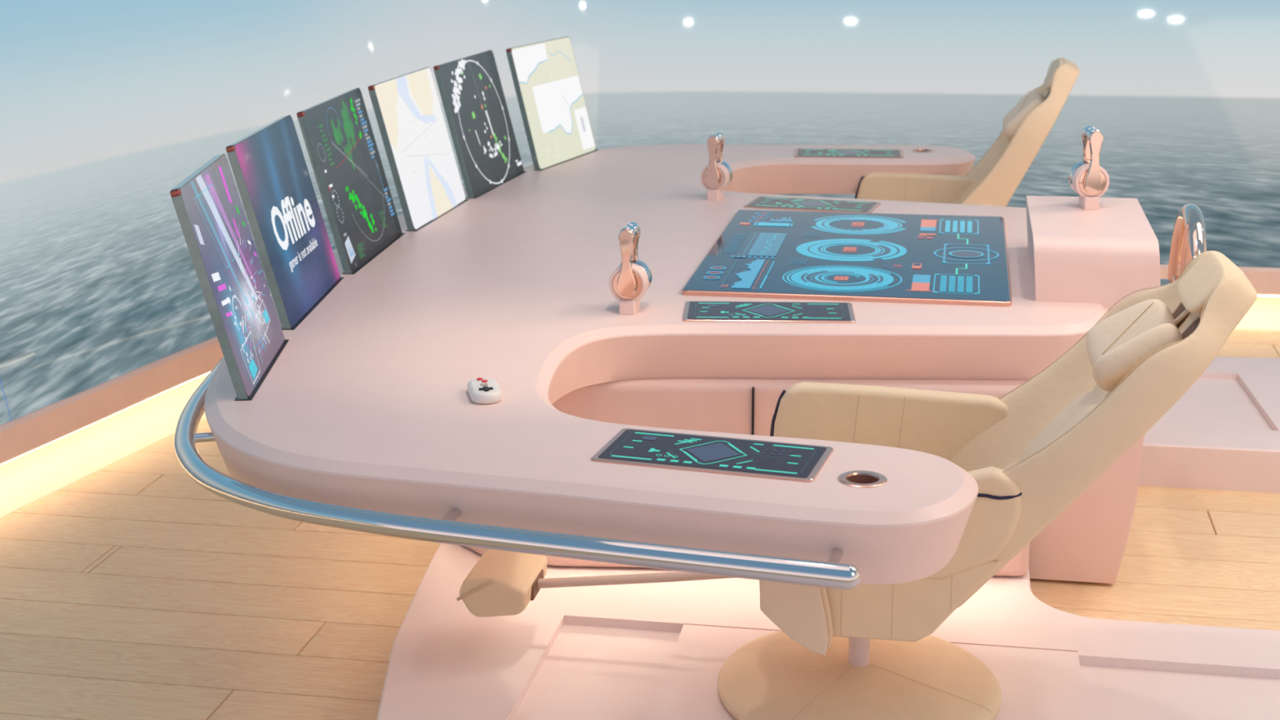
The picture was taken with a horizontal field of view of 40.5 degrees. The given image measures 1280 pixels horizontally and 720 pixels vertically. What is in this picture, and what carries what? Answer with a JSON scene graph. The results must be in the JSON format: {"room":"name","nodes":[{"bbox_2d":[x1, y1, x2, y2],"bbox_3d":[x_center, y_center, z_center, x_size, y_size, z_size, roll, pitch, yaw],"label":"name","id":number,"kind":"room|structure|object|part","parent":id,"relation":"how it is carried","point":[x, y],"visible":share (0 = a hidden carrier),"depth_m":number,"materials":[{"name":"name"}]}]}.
{"room":"control cabin","nodes":[
{"label":"control cabin","id":0,"kind":"room"},
{"bbox_2d":[0,0,1279,425],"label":"window","id":1,"kind":"structure","parent":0,"point":[107,107],"depth_m":8.43,"materials":[{"name":"clear glass"}]},
{"bbox_2d":[0,296,1279,517],"bbox_3d":[-0.315,0.418,6.246,13.807,0.190,5.200,-11,18,-32],"label":"light strip","id":2,"kind":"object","parent":1,"relation":"attached to","point":[32,476],"depth_m":6.77,"materials":[{"name":"beige plastic"}]},
{"bbox_2d":[0,264,1279,464],"bbox_3d":[-0.319,0.263,6.206,13.781,0.140,5.151,-11,18,-32],"label":"window sill","id":3,"kind":"structure","parent":1,"relation":"attached to","point":[25,433],"depth_m":6.70,"materials":[{"name":"pink"}]},
{"bbox_2d":[3,294,1279,463],"bbox_3d":[-0.287,0.357,6.159,13.542,0.012,4.935,-10,18,-32],"label":"trim","id":4,"kind":"structure","parent":1,"relation":"attached to","point":[1257,295],"depth_m":7.18,"materials":[{"name":"pink"}]},
{"bbox_2d":[0,328,1279,719],"bbox_3d":[1.922,1.040,4.418,10.700,0.104,10.520,2,16,10],"label":"floor","id":5,"kind":"structure","parent":0,"point":[131,589],"depth_m":5.42,"materials":[{"name":"brown wood"}]},
{"bbox_2d":[204,144,1159,584],"bbox_3d":[0.309,-0.047,6.104,2.768,1.088,5.109,2,16,10],"label":"console","id":6,"kind":"object","parent":5,"relation":"on","point":[366,403],"visible":0.8,"depth_m":4.97,"materials":[{"name":"pink plastic"}]},
{"bbox_2d":[169,153,288,400],"bbox_3d":[-1.053,-0.220,4.496,0.162,0.555,0.586,-1,16,-2],"label":"display","id":7,"kind":"object","parent":6,"relation":"on","point":[207,203],"visible":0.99,"depth_m":4.46,"materials":[{"name":"glass"}]},
{"bbox_2d":[207,184,262,364],"bbox_3d":[-1.046,-0.232,4.493,0.001,0.539,0.568,-14,16,2],"label":"picture","id":8,"kind":"object","parent":7,"relation":"on","point":[244,288],"depth_m":4.47},
{"bbox_2d":[226,115,344,329],"bbox_3d":[-1.056,-0.420,5.218,0.164,0.554,0.678,0,16,3],"label":"display","id":9,"kind":"object","parent":6,"relation":"on","point":[271,174],"visible":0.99,"depth_m":5.19,"materials":[{"name":"glass"}]},
{"bbox_2d":[235,141,339,296],"bbox_3d":[-1.049,-0.432,5.214,0.001,0.539,0.660,-13,14,6],"label":"picture","id":10,"kind":"object","parent":9,"relation":"on","point":[240,149],"depth_m":5.12},
{"bbox_2d":[296,87,405,274],"bbox_3d":[-0.976,-0.615,5.918,0.164,0.554,0.684,1,16,7],"label":"display","id":11,"kind":"object","parent":6,"relation":"on","point":[337,132],"visible":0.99,"depth_m":5.91,"materials":[{"name":"black glass"}]},
{"bbox_2d":[368,66,469,231],"bbox_3d":[-0.834,-0.803,6.593,0.174,0.554,0.663,2,16,10],"label":"display","id":12,"kind":"object","parent":6,"relation":"on","point":[407,109],"visible":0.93,"depth_m":6.53,"materials":[{"name":"white glass"}]},
{"bbox_2d":[433,49,526,198],"bbox_3d":[-0.661,-0.987,7.253,0.165,0.554,0.683,3,16,14],"label":"display","id":13,"kind":"object","parent":6,"relation":"on","point":[472,94],"visible":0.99,"depth_m":7.20,"materials":[{"name":"black glass"}]},
{"bbox_2d":[466,377,502,404],"bbox_3d":[-0.387,0.074,4.302,0.078,0.032,0.154,-3,16,-11],"label":"game controller","id":14,"kind":"object","parent":6,"relation":"on","point":[481,390],"visible":1,"depth_m":4.25,"materials":[{"name":"beige plastic"}]},
{"bbox_2d":[173,248,860,590],"bbox_3d":[-0.115,-0.319,6.110,2.101,0.051,5.371,2,16,10],"label":"grab rail","id":15,"kind":"object","parent":6,"relation":"attached to","point":[833,574],"visible":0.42,"depth_m":3.61,"materials":[{"name":"silver metal"}]},
{"bbox_3d":[-1.064,0.191,4.296,0.130,0.023,0.022,-4,16,-12],"label":"post","id":16,"kind":"part","parent":15,"relation":"part of","materials":[{"name":"silver metal"}]},
{"bbox_3d":[-0.413,0.344,3.728,0.022,0.023,0.131,4,16,17],"label":"post","id":17,"kind":"part","parent":15,"relation":"part of","materials":[{"name":"silver metal"}]},
{"bbox_3d":[0.391,0.404,3.490,0.022,0.023,0.151,4,16,16],"label":"post","id":18,"kind":"part","parent":15,"relation":"part of","materials":[{"name":"silver metal"}]},
{"bbox_2d":[506,36,599,170],"bbox_3d":[-0.392,-1.165,7.885,0.162,0.554,0.644,6,17,21],"label":"display","id":19,"kind":"object","parent":6,"relation":"on","point":[546,80],"visible":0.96,"depth_m":7.84,"materials":[{"name":"white glass"}]},
{"bbox_2d":[608,222,652,315],"bbox_3d":[-0.030,-0.271,5.117,0.112,0.262,0.125,2,16,10],"label":"lever","id":20,"kind":"object","parent":6,"relation":"on","point":[633,277],"visible":1,"depth_m":5.08,"materials":[{"name":"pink metal"}]},
{"bbox_3d":[-0.040,-0.283,5.059,0.057,0.198,0.018,2,16,10],"label":"lever arm","id":21,"kind":"part","parent":20,"relation":"part of","materials":[{"name":"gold metal"}]},
{"bbox_3d":[-0.021,-0.309,5.158,0.057,0.198,0.018,2,16,10],"label":"lever arm","id":22,"kind":"part","parent":20,"relation":"part of","materials":[{"name":"gold metal"}]},
{"bbox_2d":[591,428,833,481],"bbox_3d":[0.163,0.208,3.854,0.500,0.006,0.235,4,16,17],"label":"panel","id":23,"kind":"object","parent":6,"relation":"on","point":[642,447],"visible":1,"depth_m":3.84,"materials":[{"name":"black glass"}]},
{"bbox_2d":[700,132,733,200],"bbox_3d":[0.303,-0.773,6.919,0.112,0.262,0.125,4,16,16],"label":"lever","id":24,"kind":"object","parent":6,"relation":"on","point":[716,175],"visible":1,"depth_m":6.88,"materials":[{"name":"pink metal"}]},
{"bbox_3d":[0.288,-0.785,6.862,0.057,0.198,0.018,4,16,16],"label":"lever arm","id":25,"kind":"part","parent":24,"relation":"part of","materials":[{"name":"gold metal"}]},
{"bbox_3d":[0.317,-0.811,6.958,0.057,0.198,0.018,4,16,16],"label":"lever arm","id":26,"kind":"part","parent":24,"relation":"part of","materials":[{"name":"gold metal"}]},
{"bbox_2d":[682,301,855,323],"bbox_3d":[0.379,-0.143,5.113,0.500,0.006,0.235,1,16,4],"label":"panel","id":27,"kind":"object","parent":6,"relation":"on","point":[694,311],"visible":1,"depth_m":5.10,"materials":[{"name":"black glass"}]},
{"bbox_2d":[743,195,880,213],"bbox_3d":[0.674,-0.608,6.780,0.500,0.006,0.235,5,16,18],"label":"panel","id":28,"kind":"object","parent":6,"relation":"on","point":[760,202],"visible":1,"depth_m":6.76,"materials":[{"name":"black glass"}]},
{"bbox_2d":[681,209,1011,306],"bbox_3d":[0.740,-0.368,5.892,0.998,0.018,1.366,2,16,10],"label":"display","id":29,"kind":"object","parent":6,"relation":"on","point":[845,256],"visible":1,"depth_m":5.74,"materials":[{"name":"blue glass"}]},
{"bbox_2d":[794,148,903,158],"bbox_3d":[0.968,-0.960,8.040,0.500,0.006,0.235,1,16,6],"label":"panel","id":30,"kind":"object","parent":6,"relation":"on","point":[798,153],"visible":1,"depth_m":8.02,"materials":[{"name":"black glass"}]},
{"bbox_2d":[837,470,887,487],"bbox_3d":[0.474,0.294,3.702,0.105,0.088,0.105,2,16,10],"label":"cup holder","id":31,"kind":"object","parent":6,"relation":"attached to","point":[857,478],"visible":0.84,"depth_m":3.71,"materials":[{"name":"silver metal"}]},
{"bbox_2d":[846,474,878,484],"bbox_3d":[0.474,0.295,3.702,0.071,0.085,0.071,2,16,10],"label":"cup","id":32,"kind":"object","parent":31,"relation":"on","point":[851,478],"depth_m":3.72,"materials":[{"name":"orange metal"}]},
{"bbox_2d":[911,148,933,152],"bbox_3d":[1.325,-0.940,8.125,0.105,0.088,0.105,2,16,10],"label":"cup holder","id":33,"kind":"object","parent":6,"relation":"attached to","point":[919,150],"visible":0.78,"depth_m":8.13,"materials":[{"name":"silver metal"}]},
{"bbox_2d":[1068,125,1109,209],"bbox_3d":[1.466,-0.625,5.643,0.112,0.262,0.125,0,16,1],"label":"lever","id":34,"kind":"object","parent":6,"relation":"on","point":[1086,178],"visible":1,"depth_m":5.61,"materials":[{"name":"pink metal"}]},
{"bbox_3d":[1.467,-0.663,5.685,0.057,0.198,0.018,0,16,1],"label":"lever arm","id":35,"kind":"part","parent":34,"relation":"part of","materials":[{"name":"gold metal"}]},
{"bbox_3d":[1.464,-0.637,5.585,0.057,0.198,0.018,0,16,1],"label":"lever arm","id":36,"kind":"part","parent":34,"relation":"part of","materials":[{"name":"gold metal"}]},
{"bbox_3d":[1.440,0.065,5.672,0.382,1.088,0.805,2,16,10],"label":"panel","id":37,"kind":"part","parent":6,"relation":"part of","materials":[{"name":"pink plastic"}]},
{"bbox_2d":[1160,203,1207,286],"bbox_3d":[1.688,-0.224,5.526,0.160,0.550,0.550,2,16,10],"label":"steering wheel","id":38,"kind":"object","parent":6,"relation":"attached to","point":[1188,238],"visible":0.32,"depth_m":5.46,"materials":[{"name":"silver metal"}]},
{"bbox_2d":[376,542,1279,719],"bbox_3d":[1.479,1.080,3.791,4.745,0.161,3.150,2,16,10],"label":"platform","id":39,"kind":"object","parent":5,"relation":"on","point":[647,651],"depth_m":4.60,"materials":[{"name":"pink plastic"}]},
{"bbox_2d":[456,250,1257,719],"bbox_3d":[0.471,0.287,4.287,1.920,1.118,0.791,2,16,10],"label":"chair","id":40,"kind":"object","parent":39,"relation":"on","point":[865,651],"visible":0.88,"depth_m":4.22,"materials":[{"name":"beige leather"}]},
{"bbox_2d":[530,568,543,600],"bbox_3d":[-0.275,0.598,4.612,0.012,0.045,0.120,2,16,10],"label":"socket","id":41,"kind":"object","parent":40,"relation":"attached to","point":[536,575],"depth_m":4.59,"materials":[{"name":"brown"}]},
{"bbox_3d":[0.057,0.567,4.539,0.693,0.116,0.025,2,16,10],"label":"rod","id":42,"kind":"part","parent":40,"relation":"part of","materials":[{"name":"beige"}]},
{"bbox_3d":[0.671,0.212,4.606,0.641,0.290,0.062,2,16,10],"label":"armrest","id":43,"kind":"part","parent":40,"relation":"part of","materials":[{"name":"beige leather"}]},
{"bbox_3d":[0.567,0.371,4.060,0.637,0.276,0.062,2,16,10],"label":"armrest","id":44,"kind":"part","parent":40,"relation":"part of","materials":[{"name":"beige leather"}]},
{"bbox_3d":[1.074,0.163,4.210,0.727,0.840,0.640,2,16,10],"label":"backrest","id":45,"kind":"part","parent":40,"relation":"part of","materials":[{"name":"beige leather"}]},
{"bbox_2d":[1085,298,1182,391],"bbox_3d":[1.181,-0.027,4.136,0.208,0.187,0.348,2,16,10],"label":"pillow","id":46,"kind":"object","parent":40,"relation":"on","point":[1115,344],"depth_m":4.15,"materials":[{"name":"beige leather"}]},
{"bbox_2d":[1177,252,1228,312],"bbox_3d":[1.319,-0.183,4.066,0.093,0.107,0.307,2,16,10],"label":"cushion","id":47,"kind":"object","parent":40,"relation":"on","point":[1208,270],"depth_m":4.03,"materials":[{"name":"beige leather"}]},
{"bbox_2d":[1138,356,1279,493],"bbox_3d":[3.140,0.261,6.701,2.580,0.160,1.300,2,16,10],"label":"platform","id":48,"kind":"object","parent":5,"relation":"on","point":[1223,433],"depth_m":6.37,"materials":[{"name":"pink plastic"}]},
{"bbox_3d":[0.842,-0.003,7.713,1.920,0.160,1.680,2,16,10],"label":"trim","id":49,"kind":"structure","parent":5,"relation":"on","visible":0},
{"bbox_2d":[854,57,1079,206],"bbox_3d":[1.005,-0.692,7.585,1.718,1.235,0.791,2,16,10],"label":"chair","id":50,"kind":"object","parent":49,"relation":"on","point":[994,179],"visible":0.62,"depth_m":7.29,"materials":[{"name":"beige leather"}]},
{"bbox_3d":[1.305,-0.708,7.902,0.641,0.290,0.062,2,16,10],"label":"armrest","id":51,"kind":"part","parent":50,"relation":"part of","materials":[{"name":"beige leather"}]},
{"bbox_3d":[1.201,-0.548,7.356,0.637,0.276,0.062,2,16,10],"label":"armrest","id":52,"kind":"part","parent":50,"relation":"part of","materials":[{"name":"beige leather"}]},
{"bbox_3d":[1.589,-0.819,7.511,0.561,0.955,0.640,2,16,10],"label":"backrest","id":53,"kind":"part","parent":50,"relation":"part of","materials":[{"name":"beige leather"}]},
{"bbox_2d":[1002,92,1045,142],"bbox_3d":[1.660,-1.032,7.438,0.197,0.208,0.348,2,16,10],"label":"pillow","id":54,"kind":"object","parent":50,"relation":"on","point":[1011,122],"depth_m":7.32,"materials":[{"name":"beige leather"}]},
{"bbox_2d":[1043,57,1062,89],"bbox_3d":[1.756,-1.216,7.368,0.072,0.121,0.307,2,16,10],"label":"cushion","id":55,"kind":"object","parent":50,"relation":"on","point":[1056,67],"depth_m":7.29,"materials":[{"name":"beige leather"}]}
]}

